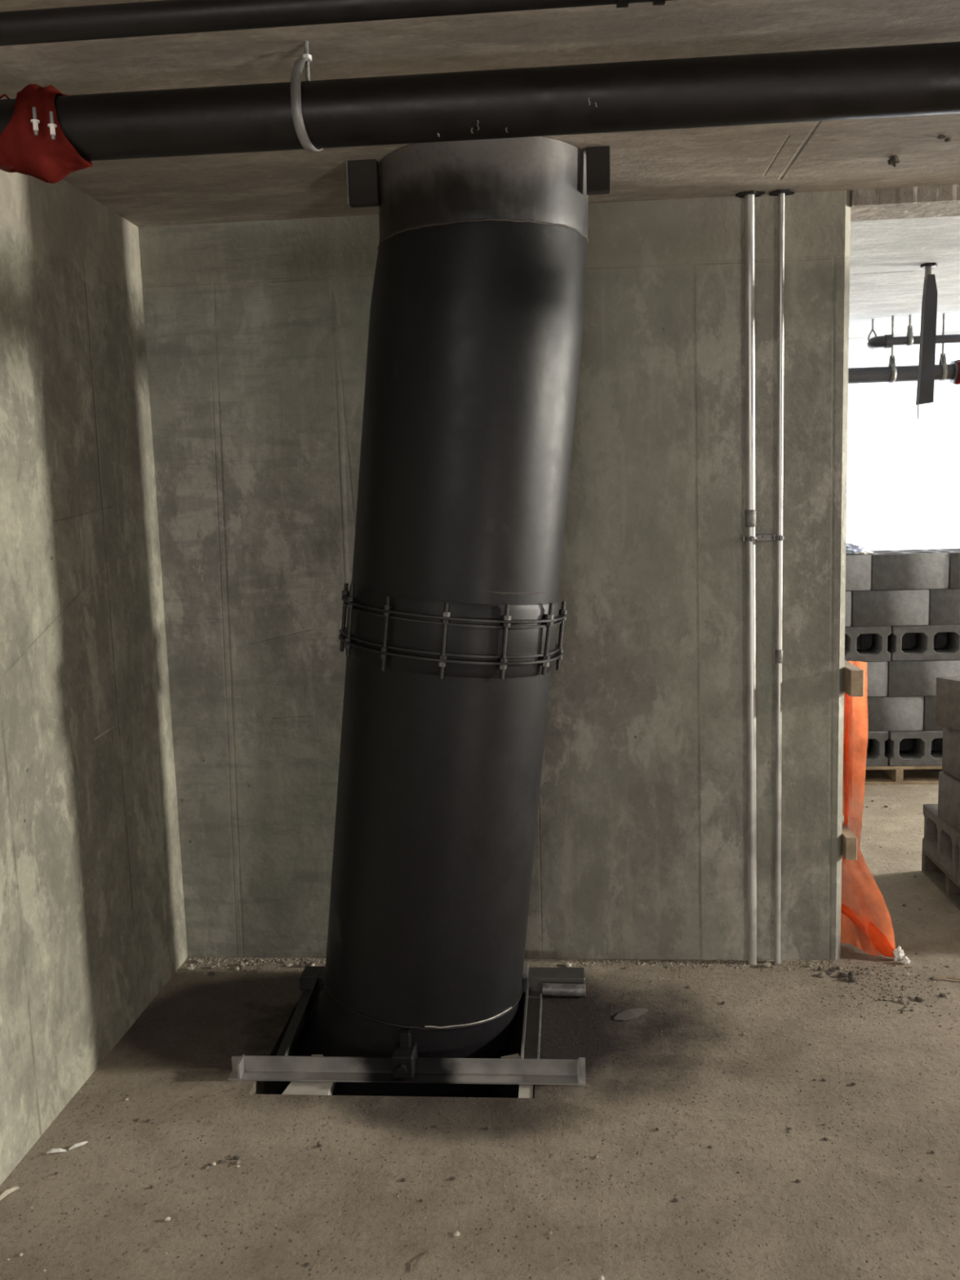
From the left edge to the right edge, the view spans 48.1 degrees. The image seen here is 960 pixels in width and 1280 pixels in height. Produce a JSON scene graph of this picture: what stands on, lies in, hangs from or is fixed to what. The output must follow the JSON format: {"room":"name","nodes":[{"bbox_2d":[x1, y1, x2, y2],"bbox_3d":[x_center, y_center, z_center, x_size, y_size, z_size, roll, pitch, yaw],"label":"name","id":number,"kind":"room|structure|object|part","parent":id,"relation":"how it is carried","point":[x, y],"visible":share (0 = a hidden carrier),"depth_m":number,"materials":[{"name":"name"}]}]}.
{"room":"building under construction","nodes":[
{"label":"building under construction","id":0,"kind":"room"},
{"bbox_2d":[0,169,187,1185],"bbox_3d":[-1.515,0.456,-0.602,0.200,2.500,8.655,-1,7,5],"label":"wall","id":1,"kind":"structure","parent":0,"point":[92,917],"depth_m":2.99,"materials":[{"name":"concrete"}]},
{"bbox_2d":[0,0,673,45],"bbox_3d":[2.427,-1.089,1.537,7.370,0.062,0.062,-1,7,5],"label":"pipe","id":2,"kind":"object","parent":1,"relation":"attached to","point":[164,17],"visible":1,"depth_m":1.75,"materials":[{"name":"black metal"}]},
{"bbox_2d":[0,768,959,1279],"bbox_3d":[3.469,1.559,0.943,9.900,0.380,12.200,-1,7,5],"label":"floor","id":3,"kind":"structure","parent":0,"point":[593,1233],"depth_m":2.66,"materials":[{"name":"concrete"}]},
{"bbox_2d":[0,1186,19,1200],"bbox_3d":[-1.108,1.296,2.521,0.012,0.009,0.057,2,8,26],"label":"wood sliver","id":4,"kind":"object","parent":3,"relation":"on","point":[5,1193],"visible":1,"depth_m":2.52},
{"bbox_2d":[46,1148,66,1154],"bbox_3d":[-1.056,1.274,2.679,0.048,0.008,0.011,-3,7,-9],"label":"flake","id":5,"kind":"object","parent":3,"relation":"on","point":[53,1150],"visible":1,"depth_m":2.68,"materials":[{"name":"white plastic"}]},
{"bbox_2d":[68,1141,87,1150],"bbox_3d":[-1.008,1.270,2.701,0.048,0.008,0.012,-8,10,-41],"label":"flake","id":6,"kind":"object","parent":3,"relation":"on","point":[81,1144],"visible":1,"depth_m":2.70,"materials":[{"name":"white plastic"}]},
{"bbox_2d":[164,1216,170,1221],"bbox_3d":[-0.702,1.300,2.411,0.013,0.010,0.014,0,8,16],"label":"chip","id":7,"kind":"object","parent":3,"relation":"on","point":[166,1219],"visible":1,"depth_m":2.41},
{"bbox_2d":[186,965,194,969],"bbox_3d":[-1.002,1.137,3.725,0.024,0.015,0.018,-1,7,5],"label":"crumb","id":8,"kind":"object","parent":3,"relation":"on","point":[191,967],"visible":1,"depth_m":3.72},
{"bbox_2d":[208,971,214,975],"bbox_3d":[-0.920,1.143,3.680,0.025,0.010,0.018,1,8,19],"label":"crumb","id":9,"kind":"object","parent":3,"relation":"on","point":[211,973],"visible":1,"depth_m":3.67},
{"bbox_2d":[233,1155,239,1159],"bbox_3d":[-0.598,1.268,2.633,0.017,0.008,0.011,2,8,27],"label":"crumb","id":10,"kind":"object","parent":3,"relation":"on","point":[236,1157],"visible":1,"depth_m":2.63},
{"bbox_2d":[238,961,244,965],"bbox_3d":[-0.832,1.129,3.743,0.019,0.018,0.025,1,8,19],"label":"crumb","id":11,"kind":"object","parent":3,"relation":"on","point":[241,963],"visible":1,"depth_m":3.74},
{"bbox_2d":[298,962,305,967],"bbox_3d":[-0.617,1.125,3.722,0.020,0.017,0.023,-7,9,-35],"label":"crumb","id":12,"kind":"object","parent":3,"relation":"on","point":[301,964],"visible":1,"depth_m":3.71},
{"bbox_2d":[281,1054,336,1095],"bbox_3d":[-0.468,1.233,3.024,0.128,0.024,0.216,-1,7,5],"label":"board","id":13,"kind":"object","parent":3,"relation":"on","point":[326,1088],"visible":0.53,"depth_m":2.95,"materials":[{"name":"wood"}]},
{"bbox_2d":[227,960,586,1085],"bbox_3d":[-0.179,1.145,3.273,1.004,0.062,0.656,-1,7,5],"label":"support frame","id":14,"kind":"object","parent":3,"relation":"on","point":[536,982],"visible":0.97,"depth_m":3.01,"materials":[{"name":"metal"}]},
{"bbox_2d":[280,136,588,1097],"bbox_3d":[-0.170,0.226,3.172,1.036,3.086,0.722,-2,7,0],"label":"riser pipe","id":15,"kind":"object","parent":14,"relation":"on","point":[476,322],"visible":0.97,"depth_m":2.91,"materials":[{"name":"metal"}]},
{"bbox_3d":[-0.402,-0.067,3.178,0.035,0.203,0.012,-1,7,5],"label":"threaded rod","id":16,"kind":"part","parent":15,"relation":"part of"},
{"bbox_3d":[-0.365,-0.055,3.016,0.034,0.203,0.012,-1,7,5],"label":"threaded rod","id":17,"kind":"part","parent":15,"relation":"part of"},
{"bbox_3d":[-0.254,-0.017,2.898,0.034,0.203,0.012,-1,7,5],"label":"threaded rod","id":18,"kind":"part","parent":15,"relation":"part of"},
{"bbox_3d":[-0.096,0.003,2.850,0.033,0.203,0.012,-1,7,5],"label":"threaded rod","id":19,"kind":"part","parent":15,"relation":"part of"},
{"bbox_3d":[0.066,0.005,2.887,0.032,0.203,0.012,-1,7,5],"label":"threaded rod","id":20,"kind":"part","parent":15,"relation":"part of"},
{"bbox_3d":[0.188,-0.003,2.999,0.038,0.203,0.012,-1,7,5],"label":"threaded rod","id":21,"kind":"part","parent":15,"relation":"part of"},
{"bbox_3d":[0.237,-0.013,3.158,0.034,0.203,0.012,-1,7,5],"label":"threaded rod","id":22,"kind":"part","parent":15,"relation":"part of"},
{"bbox_3d":[0.150,1.103,3.522,0.015,0.062,0.100,-1,7,5],"label":"corner plate","id":23,"kind":"part","parent":14,"relation":"part of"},
{"bbox_2d":[412,1250,427,1271],"bbox_3d":[-0.127,1.302,2.256,0.007,0.006,0.065,2,8,25],"label":"wire offcut","id":24,"kind":"object","parent":3,"relation":"on","point":[426,1251],"visible":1,"depth_m":2.25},
{"bbox_2d":[453,1231,460,1236],"bbox_3d":[-0.051,1.291,2.336,0.014,0.006,0.016,3,9,33],"label":"crumb","id":25,"kind":"object","parent":3,"relation":"on","point":[457,1233],"visible":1,"depth_m":2.33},
{"bbox_2d":[4,963,959,1279],"bbox_3d":[0.425,1.222,2.772,3.052,0.002,1.830,-1,7,5],"label":"gravel","id":26,"kind":"object","parent":3,"relation":"on","point":[66,1213],"visible":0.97,"depth_m":2.65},
{"bbox_2d":[184,957,837,973],"bbox_3d":[0.081,1.114,3.679,2.248,0.005,0.113,-1,7,5],"label":"mortar droppings","id":27,"kind":"object","parent":3,"relation":"on","point":[210,958],"visible":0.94,"depth_m":3.67,"materials":[{"name":"concrete"}]},
{"bbox_2d":[500,1053,533,1097],"bbox_3d":[0.108,1.221,2.982,0.054,0.024,0.240,-3,7,-11],"label":"board","id":28,"kind":"object","parent":3,"relation":"on","point":[525,1091],"visible":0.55,"depth_m":2.91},
{"bbox_2d":[564,962,571,967],"bbox_3d":[0.300,1.107,3.663,0.023,0.014,0.026,-3,8,-13],"label":"chip","id":29,"kind":"object","parent":3,"relation":"on","point":[566,964],"visible":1,"depth_m":3.65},
{"bbox_2d":[597,1275,604,1279],"bbox_3d":[0.247,1.300,2.185,0.014,0.010,0.016,-4,8,-19],"label":"crumb","id":30,"kind":"object","parent":3,"relation":"on","point":[600,1277],"visible":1,"depth_m":2.19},
{"bbox_2d":[613,1008,648,1021],"bbox_3d":[0.467,1.149,3.301,0.124,0.007,0.052,-8,9,-38],"label":"scrap","id":31,"kind":"object","parent":3,"relation":"on","point":[629,1014],"visible":1,"depth_m":3.30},
{"bbox_2d":[761,961,771,967],"bbox_3d":[0.961,1.091,3.608,0.035,0.020,0.026,-6,8,-28],"label":"chip","id":32,"kind":"object","parent":3,"relation":"on","point":[766,964],"visible":1,"depth_m":3.60,"materials":[{"name":"concrete"}]},
{"bbox_2d":[817,972,826,977],"bbox_3d":[1.121,1.100,3.527,0.030,0.013,0.022,2,8,27],"label":"chip","id":33,"kind":"object","parent":3,"relation":"on","point":[820,975],"visible":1,"depth_m":3.52,"materials":[{"name":"concrete"}]},
{"bbox_2d":[839,973,848,977],"bbox_3d":[1.190,1.097,3.514,0.026,0.019,0.019,-1,7,9],"label":"crumb","id":34,"kind":"object","parent":3,"relation":"on","point":[843,975],"visible":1,"depth_m":3.51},
{"bbox_2d":[848,971,855,975],"bbox_3d":[1.223,1.096,3.533,0.021,0.012,0.018,4,9,35],"label":"crumb","id":35,"kind":"object","parent":3,"relation":"on","point":[851,973],"visible":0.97,"depth_m":3.53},
{"bbox_2d":[846,975,857,982],"bbox_3d":[1.210,1.099,3.490,0.026,0.021,0.030,-9,10,-43],"label":"chip","id":36,"kind":"object","parent":3,"relation":"on","point":[852,978],"visible":1,"depth_m":3.48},
{"bbox_2d":[792,966,956,1029],"bbox_3d":[1.355,1.115,3.370,0.656,0.004,0.424,-1,7,5],"label":"crumbs","id":37,"kind":"object","parent":3,"relation":"on","point":[902,986],"visible":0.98,"depth_m":3.44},
{"bbox_2d":[893,946,904,960],"bbox_3d":[1.412,1.058,3.627,0.037,0.048,0.033,4,10,39],"label":"debris","id":38,"kind":"object","parent":3,"relation":"on","point":[898,953],"visible":1,"depth_m":3.62,"materials":[{"name":"plastic"}]},
{"bbox_2d":[864,764,942,785],"bbox_3d":[2.285,0.680,6.152,1.090,0.099,0.760,-1,7,5],"label":"pallet","id":39,"kind":"object","parent":3,"relation":"on","point":[895,773],"visible":0.12,"depth_m":5.78,"materials":[{"name":"wood"}]},
{"bbox_2d":[866,731,888,765],"bbox_3d":[2.007,0.577,5.882,0.389,0.188,0.188,-1,7,5],"label":"concrete block","id":40,"kind":"object","parent":39,"relation":"on","point":[876,751],"visible":0.28,"depth_m":5.78,"materials":[{"name":"concrete"}]},
{"bbox_2d":[866,695,924,731],"bbox_3d":[2.181,0.384,5.847,0.389,0.188,0.188,-1,7,5],"label":"concrete block","id":41,"kind":"object","parent":40,"relation":"on","point":[885,713],"visible":0.46,"depth_m":5.75,"materials":[{"name":"concrete"}]},
{"bbox_2d":[863,661,888,697],"bbox_3d":[1.985,0.200,5.833,0.389,0.188,0.188,-1,7,5],"label":"concrete block","id":42,"kind":"object","parent":41,"relation":"on","point":[877,671],"visible":0.2,"depth_m":5.73,"materials":[{"name":"concrete"}]},
{"bbox_2d":[844,626,891,662],"bbox_3d":[1.994,0.011,5.810,0.389,0.188,0.188,-1,7,5],"label":"concrete block","id":43,"kind":"object","parent":42,"relation":"on","point":[877,651],"visible":0.59,"depth_m":5.72,"materials":[{"name":"concrete"}]},
{"bbox_2d":[844,591,851,626],"bbox_3d":[1.780,-0.172,5.799,0.389,0.188,0.188,-1,7,5],"label":"concrete block","id":44,"kind":"object","parent":43,"relation":"on","point":[848,593],"visible":0.07,"depth_m":5.69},
{"bbox_2d":[845,553,871,591],"bbox_3d":[1.874,-0.363,5.771,0.389,0.188,0.188,-1,7,5],"label":"concrete block","id":45,"kind":"object","parent":44,"relation":"on","point":[858,566],"visible":0.26,"depth_m":5.67,"materials":[{"name":"concrete"}]},
{"bbox_2d":[845,542,865,554],"bbox_3d":[1.958,-0.485,5.711,0.177,0.062,0.115,-1,7,5],"label":"scrap","id":46,"kind":"object","parent":45,"relation":"on","point":[851,548],"visible":0.6,"depth_m":5.67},
{"bbox_2d":[851,551,873,554],"bbox_3d":[2.029,-0.463,5.699,0.112,0.018,0.079,-1,7,5],"label":"scrap","id":47,"kind":"object","parent":45,"relation":"on","point":[861,552],"visible":1,"depth_m":5.68,"materials":[{"name":"white plastic"}]},
{"bbox_2d":[850,589,928,626],"bbox_3d":[2.176,-0.180,5.765,0.389,0.188,0.188,-1,7,5],"label":"concrete block","id":48,"kind":"object","parent":43,"relation":"on","point":[895,607],"visible":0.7,"depth_m":5.67,"materials":[{"name":"concrete"}]},
{"bbox_2d":[868,551,949,590],"bbox_3d":[2.271,-0.371,5.740,0.389,0.188,0.188,-1,7,5],"label":"concrete block","id":49,"kind":"object","parent":48,"relation":"on","point":[926,570],"visible":0.93,"depth_m":5.65,"materials":[{"name":"concrete"}]},
{"bbox_2d":[866,738,932,751],"bbox_3d":[2.318,0.544,6.060,0.389,0.188,0.188,-1,7,5],"label":"concrete block","id":50,"kind":"object","parent":39,"relation":"on","point":[905,744],"visible":0.02,"depth_m":5.97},
{"bbox_3d":[2.313,0.356,6.036,0.389,0.188,0.188,-1,7,5],"label":"concrete block","id":51,"kind":"object","parent":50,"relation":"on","visible":0},
{"bbox_3d":[2.307,0.168,6.012,0.389,0.188,0.188,-1,7,5],"label":"concrete block","id":52,"kind":"object","parent":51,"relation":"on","visible":0},
{"bbox_2d":[860,632,934,649],"bbox_3d":[2.301,-0.021,5.987,0.389,0.188,0.188,-1,7,5],"label":"concrete block","id":53,"kind":"object","parent":52,"relation":"on","point":[908,639],"visible":0.03,"depth_m":5.90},
{"bbox_3d":[2.296,-0.209,5.963,0.389,0.188,0.188,-1,7,5],"label":"concrete block","id":54,"kind":"object","parent":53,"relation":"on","visible":0},
{"bbox_2d":[871,549,933,552],"bbox_3d":[2.290,-0.398,5.939,0.389,0.188,0.188,-1,7,5],"label":"concrete block","id":55,"kind":"object","parent":54,"relation":"on","point":[907,550],"visible":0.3,"depth_m":5.96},
{"bbox_2d":[884,729,942,765],"bbox_3d":[2.403,0.569,5.846,0.389,0.188,0.188,-1,7,5],"label":"concrete block","id":56,"kind":"object","parent":39,"relation":"on","point":[921,754],"visible":0.58,"depth_m":5.77,"materials":[{"name":"concrete"}]},
{"bbox_2d":[923,695,942,730],"bbox_3d":[2.577,0.377,5.812,0.389,0.188,0.188,-1,7,5],"label":"concrete block","id":57,"kind":"object","parent":56,"relation":"on","point":[929,702],"visible":0.3,"depth_m":5.74,"materials":[{"name":"concrete"}]},
{"bbox_2d":[887,659,959,696],"bbox_3d":[2.381,0.193,5.798,0.389,0.188,0.188,-1,7,5],"label":"concrete block","id":58,"kind":"object","parent":57,"relation":"on","point":[908,677],"visible":0.55,"depth_m":5.71,"materials":[{"name":"concrete"}]},
{"bbox_2d":[887,624,959,661],"bbox_3d":[2.391,0.003,5.780,0.389,0.188,0.188,-1,7,5],"label":"concrete block","id":59,"kind":"object","parent":58,"relation":"on","point":[923,650],"visible":0.86,"depth_m":5.70,"materials":[{"name":"concrete"}]},
{"bbox_2d":[928,588,959,625],"bbox_3d":[2.573,-0.188,5.736,0.389,0.188,0.188,-1,7,5],"label":"concrete block","id":60,"kind":"object","parent":59,"relation":"on","point":[944,603],"visible":0.65,"depth_m":5.65,"materials":[{"name":"concrete"}]},
{"bbox_2d":[939,550,959,588],"bbox_3d":[2.667,-0.379,5.703,0.389,0.188,0.188,-1,7,5],"label":"concrete block","id":61,"kind":"object","parent":60,"relation":"on","point":[954,556],"visible":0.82,"depth_m":5.63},
{"bbox_2d":[932,737,942,750],"bbox_3d":[2.715,0.536,6.028,0.389,0.188,0.188,-1,7,5],"label":"concrete block","id":62,"kind":"object","parent":39,"relation":"on","point":[937,743],"visible":0.03,"depth_m":5.95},
{"bbox_3d":[2.709,0.348,6.004,0.389,0.188,0.188,-1,7,5],"label":"concrete block","id":63,"kind":"object","parent":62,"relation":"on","visible":0},
{"bbox_3d":[2.704,0.160,5.979,0.389,0.188,0.188,-1,7,5],"label":"concrete block","id":64,"kind":"object","parent":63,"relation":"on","visible":0},
{"bbox_2d":[934,631,946,648],"bbox_3d":[2.698,-0.029,5.955,0.389,0.188,0.188,-1,7,5],"label":"concrete block","id":65,"kind":"object","parent":64,"relation":"on","point":[940,638],"visible":0.04,"depth_m":5.88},
{"bbox_3d":[2.692,-0.217,5.931,0.389,0.188,0.188,-1,7,5],"label":"concrete block","id":66,"kind":"object","parent":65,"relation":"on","visible":0},
{"bbox_2d":[927,548,959,551],"bbox_3d":[2.687,-0.405,5.906,0.389,0.188,0.188,-1,7,5],"label":"concrete block","id":67,"kind":"object","parent":66,"relation":"on","point":[939,549],"visible":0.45,"depth_m":5.95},
{"bbox_3d":[1.922,0.552,6.092,0.389,0.188,0.188,-1,7,5],"label":"concrete block","id":68,"kind":"object","parent":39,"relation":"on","visible":0},
{"bbox_3d":[1.916,0.364,6.068,0.389,0.188,0.188,-1,7,5],"label":"concrete block","id":69,"kind":"object","parent":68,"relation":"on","visible":0},
{"bbox_3d":[1.910,0.175,6.044,0.389,0.188,0.188,-1,7,5],"label":"concrete block","id":70,"kind":"object","parent":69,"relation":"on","visible":0},
{"bbox_2d":[856,634,860,649],"bbox_3d":[1.905,-0.013,6.019,0.389,0.188,0.188,-1,7,5],"label":"concrete block","id":71,"kind":"object","parent":70,"relation":"on","point":[858,638],"visible":0.02,"depth_m":5.91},
{"bbox_2d":[901,956,910,964],"bbox_3d":[1.428,1.073,3.599,0.027,0.025,0.026,-8,10,-40],"label":"debris","id":72,"kind":"object","parent":3,"relation":"on","point":[905,960],"visible":1,"depth_m":3.59,"materials":[{"name":"plastic"}]},
{"bbox_2d":[914,995,921,1001],"bbox_3d":[1.363,1.116,3.342,0.018,0.012,0.026,-1,7,2],"label":"chip","id":73,"kind":"object","parent":3,"relation":"on","point":[917,998],"visible":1,"depth_m":3.34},
{"bbox_2d":[921,848,959,910],"bbox_3d":[2.237,0.942,4.136,0.850,0.099,0.600,-1,7,5],"label":"pallet","id":74,"kind":"object","parent":3,"relation":"on","point":[940,877],"visible":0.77,"depth_m":4.29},
{"bbox_2d":[922,804,959,880],"bbox_3d":[1.906,0.792,4.239,0.188,0.188,0.389,-1,7,5],"label":"concrete block","id":75,"kind":"object","parent":74,"relation":"on","point":[940,841],"visible":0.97,"depth_m":4.23,"materials":[{"name":"concrete"}]},
{"bbox_2d":[937,771,959,832],"bbox_3d":[1.890,0.629,4.021,0.188,0.188,0.389,-2,7,1],"label":"concrete block","id":76,"kind":"object","parent":75,"relation":"on","point":[948,793],"visible":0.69,"depth_m":4.11,"materials":[{"name":"concrete"}]},
{"bbox_2d":[942,727,959,780],"bbox_3d":[1.899,0.441,3.990,0.188,0.188,0.389,-2,7,-1],"label":"concrete block","id":77,"kind":"object","parent":76,"relation":"on","point":[951,737],"visible":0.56,"depth_m":4.11,"materials":[{"name":"concrete"}]},
{"bbox_2d":[935,675,959,730],"bbox_3d":[1.915,0.249,3.989,0.188,0.188,0.389,-5,8,-23],"label":"concrete block","id":78,"kind":"object","parent":77,"relation":"on","point":[948,688],"visible":1,"depth_m":4.08,"materials":[{"name":"concrete"}]},
{"bbox_2d":[956,833,959,884],"bbox_3d":[1.875,0.843,3.848,0.188,0.188,0.389,-1,7,5],"label":"concrete block","id":79,"kind":"object","parent":74,"relation":"on","point":[958,834],"visible":1,"depth_m":4.03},
{"bbox_2d":[938,993,946,997],"bbox_3d":[1.448,1.112,3.363,0.016,0.009,0.019,-4,8,-19],"label":"crumb","id":80,"kind":"object","parent":3,"relation":"on","point":[943,995],"visible":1,"depth_m":3.36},
{"bbox_2d":[935,976,959,980],"bbox_3d":[1.536,1.093,3.463,0.128,0.012,0.018,0,8,14],"label":"twig","id":81,"kind":"object","parent":3,"relation":"on","point":[941,977],"visible":1,"depth_m":3.47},
{"bbox_2d":[0,0,959,340],"bbox_3d":[3.381,-1.225,0.533,9.900,0.250,12.100,-1,7,5],"label":"ceiling","id":82,"kind":"structure","parent":0,"point":[847,154],"depth_m":2.73,"materials":[{"name":"concrete"}]},
{"bbox_2d":[290,40,323,151],"bbox_3d":[-0.344,-1.093,2.160,0.021,0.206,0.132,0,8,15],"label":"strap hanger","id":83,"kind":"object","parent":82,"relation":"hanging from","point":[296,73],"visible":0.75,"depth_m":2.11,"materials":[{"name":"metal"}]},
{"bbox_3d":[-0.346,-1.158,2.151,0.009,0.075,0.009,-1,7,5],"label":"rod","id":84,"kind":"part","parent":83,"relation":"part of","materials":[{"name":"metal"}]},
{"bbox_2d":[0,41,959,161],"bbox_3d":[2.459,-1.111,1.936,7.370,0.152,0.148,-1,7,5],"label":"pipe","id":85,"kind":"object","parent":83,"relation":"hanging from","point":[913,79],"visible":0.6,"depth_m":2.09,"materials":[{"name":"metal"}]},
{"bbox_2d":[30,106,39,135],"bbox_3d":[-0.875,-1.021,2.115,0.017,0.051,0.017,-1,7,5],"label":"bolt","id":86,"kind":"object","parent":85,"relation":"attached to","point":[34,121],"visible":1,"depth_m":2.11,"materials":[{"name":"silver metal"}]},
{"bbox_2d":[30,119,39,123],"bbox_3d":[-0.875,-1.021,2.115,0.017,0.002,0.017,-1,7,5],"label":"washer","id":87,"kind":"object","parent":86,"relation":"in","point":[34,121],"depth_m":2.11,"materials":[{"name":"silver metal"}]},
{"bbox_2d":[0,84,92,183],"bbox_3d":[-0.898,-1.039,2.211,0.191,0.183,0.169,-1,7,5],"label":"cloth","id":88,"kind":"object","parent":85,"relation":"attached to","point":[44,158],"visible":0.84,"depth_m":2.15,"materials":[{"name":"fabric"}]},
{"bbox_2d":[47,111,57,139],"bbox_3d":[-0.841,-1.012,2.113,0.017,0.051,0.017,-1,7,5],"label":"bolt","id":89,"kind":"object","parent":85,"relation":"attached to","point":[51,125],"visible":1,"depth_m":2.11,"materials":[{"name":"silver metal"}]},
{"bbox_2d":[47,123,57,127],"bbox_3d":[-0.841,-1.012,2.113,0.017,0.002,0.017,-1,7,5],"label":"washer","id":90,"kind":"object","parent":89,"relation":"in","point":[51,125],"depth_m":2.11,"materials":[{"name":"silver metal"}]},
{"bbox_2d":[346,159,380,208],"bbox_3d":[-0.317,-1.238,2.916,0.082,0.114,0.043,-1,7,5],"label":"bracket","id":91,"kind":"object","parent":82,"relation":"attached to","point":[362,175],"visible":1,"depth_m":2.90,"materials":[{"name":"metal"}]},
{"bbox_2d":[586,146,610,195],"bbox_3d":[0.316,-1.251,2.866,0.063,0.112,0.040,-1,7,5],"label":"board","id":92,"kind":"object","parent":82,"relation":"attached to","point":[597,158],"visible":1,"depth_m":2.85,"materials":[{"name":"metal"}]},
{"bbox_2d":[867,319,876,351],"bbox_3d":[2.143,-1.665,5.864,0.054,0.170,0.010,-1,7,5],"label":"hanger","id":93,"kind":"object","parent":82,"relation":"hanging from","point":[872,330],"visible":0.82,"depth_m":5.86,"materials":[{"name":"metal"}]},
{"bbox_2d":[866,333,959,349],"bbox_3d":[4.266,-1.653,5.650,4.331,0.072,0.136,-1,7,5],"label":"pipe","id":94,"kind":"object","parent":93,"relation":"hanging from","point":[886,341],"visible":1,"depth_m":5.76,"materials":[{"name":"metal"}]},
{"bbox_2d":[888,315,897,382],"bbox_3d":[2.222,-1.565,5.790,0.024,0.352,0.095,-1,7,5],"label":"hanger","id":95,"kind":"object","parent":82,"relation":"hanging from","point":[891,361],"visible":0.8,"depth_m":5.78,"materials":[{"name":"metal"}]},
{"bbox_3d":[2.220,-1.625,5.783,0.011,0.233,0.011,-4,8,-18],"label":"rod","id":96,"kind":"part","parent":95,"relation":"part of","materials":[{"name":"metal"}]},
{"bbox_2d":[887,155,900,167],"bbox_3d":[1.159,-1.341,3.007,0.030,0.035,0.032,-1,7,5],"label":"anchor","id":97,"kind":"object","parent":82,"relation":"attached to","point":[894,160],"visible":1,"depth_m":3.00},
{"bbox_2d":[906,315,913,346],"bbox_3d":[2.309,-1.662,5.771,0.024,0.161,0.056,-1,7,5],"label":"hanger","id":98,"kind":"object","parent":82,"relation":"hanging from","point":[909,331],"visible":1,"depth_m":5.76,"materials":[{"name":"metal"}]},
{"bbox_3d":[2.308,-1.702,5.766,0.011,0.081,0.011,-4,8,-18],"label":"rod","id":99,"kind":"part","parent":98,"relation":"part of","materials":[{"name":"metal"}]},
{"bbox_2d":[915,262,937,418],"bbox_3d":[1.874,-1.249,4.504,0.069,0.630,0.059,-1,7,5],"label":"post","id":100,"kind":"object","parent":82,"relation":"hanging from","point":[926,375],"visible":1,"depth_m":4.49,"materials":[{"name":"metal"}]},
{"bbox_3d":[1.865,-1.555,4.464,0.068,0.012,0.059,-1,7,5],"label":"anchor plate","id":101,"kind":"part","parent":100,"relation":"part of","materials":[{"name":"black metal"}]},
{"bbox_2d":[936,134,946,139],"bbox_3d":[1.218,-1.327,2.836,0.025,0.008,0.022,-1,7,5],"label":"lump","id":102,"kind":"object","parent":82,"relation":"attached to","point":[942,136],"visible":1,"depth_m":2.83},
{"bbox_2d":[938,313,947,381],"bbox_3d":[2.486,-1.571,5.769,0.024,0.352,0.095,-1,7,5],"label":"hanger","id":103,"kind":"object","parent":82,"relation":"hanging from","point":[942,358],"visible":0.77,"depth_m":5.76,"materials":[{"name":"metal"}]},
{"bbox_2d":[848,360,959,383],"bbox_3d":[3.442,-1.460,5.708,5.990,0.116,0.116,-1,7,5],"label":"pipe","id":104,"kind":"object","parent":103,"relation":"hanging from","point":[904,373],"visible":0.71,"depth_m":5.77,"materials":[{"name":"metal"}]},
{"bbox_2d":[952,360,959,384],"bbox_3d":[2.629,-1.443,5.774,0.150,0.130,0.126,-1,7,5],"label":"plastic wrap","id":105,"kind":"object","parent":104,"relation":"attached to","point":[957,382],"visible":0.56,"depth_m":5.74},
{"bbox_3d":[2.484,-1.630,5.761,0.011,0.233,0.011,-4,8,-18],"label":"rod","id":106,"kind":"part","parent":103,"relation":"part of","materials":[{"name":"metal"}]},
{"bbox_2d":[137,190,850,959],"bbox_3d":[-0.036,-0.142,3.682,2.476,2.500,0.200,-1,7,5],"label":"wall","id":107,"kind":"structure","parent":0,"point":[256,332],"depth_m":3.56,"materials":[{"name":"concrete"}]},
{"bbox_2d":[735,191,764,964],"bbox_3d":[0.873,-0.143,3.480,0.088,2.500,0.054,-1,7,5],"label":"conduit","id":108,"kind":"object","parent":107,"relation":"attached to","point":[751,538],"visible":1,"depth_m":3.46,"materials":[{"name":"metal"}]},
{"bbox_2d":[755,533,774,541],"bbox_3d":[0.922,-0.330,3.473,0.063,0.022,0.015,-1,7,5],"label":"strip","id":109,"kind":"object","parent":107,"relation":"attached to","point":[769,537],"visible":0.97,"depth_m":3.47,"materials":[{"name":"metal"}]},
{"bbox_2d":[768,189,795,964],"bbox_3d":[0.970,-0.145,3.475,0.076,2.500,0.049,-1,7,5],"label":"conduit","id":110,"kind":"object","parent":107,"relation":"attached to","point":[780,537],"visible":1,"depth_m":3.46,"materials":[{"name":"metal"}]},
{"bbox_2d":[841,821,857,860],"bbox_3d":[1.241,0.680,3.672,0.037,0.077,0.215,-1,7,5],"label":"block","id":111,"kind":"object","parent":107,"relation":"attached to","point":[849,841],"visible":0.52,"depth_m":3.57,"materials":[{"name":"wood"}]},
{"bbox_2d":[844,659,863,697],"bbox_3d":[1.225,0.124,3.583,0.041,0.086,0.248,-1,7,5],"label":"block","id":112,"kind":"object","parent":107,"relation":"attached to","point":[853,675],"visible":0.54,"depth_m":3.46,"materials":[{"name":"wood"}]},
{"bbox_2d":[840,660,895,958],"bbox_3d":[1.305,0.573,3.653,0.244,1.000,0.071,5,10,44],"label":"netting","id":113,"kind":"object","parent":107,"relation":"hanging from","point":[866,924],"visible":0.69,"depth_m":3.68,"materials":[{"name":"plastic"}]},
{"bbox_3d":[5.417,-0.249,3.238,6.320,2.500,0.200,-1,7,5],"label":"wall","id":114,"kind":"structure","parent":0,"visible":0},
{"bbox_2d":[850,184,959,221],"bbox_3d":[1.696,-1.392,3.381,1.074,0.047,0.200,-1,7,5],"label":"beam","id":115,"kind":"structure","parent":114,"relation":"attached to","point":[932,201],"depth_m":3.33,"materials":[{"name":"concrete"}]}
]}

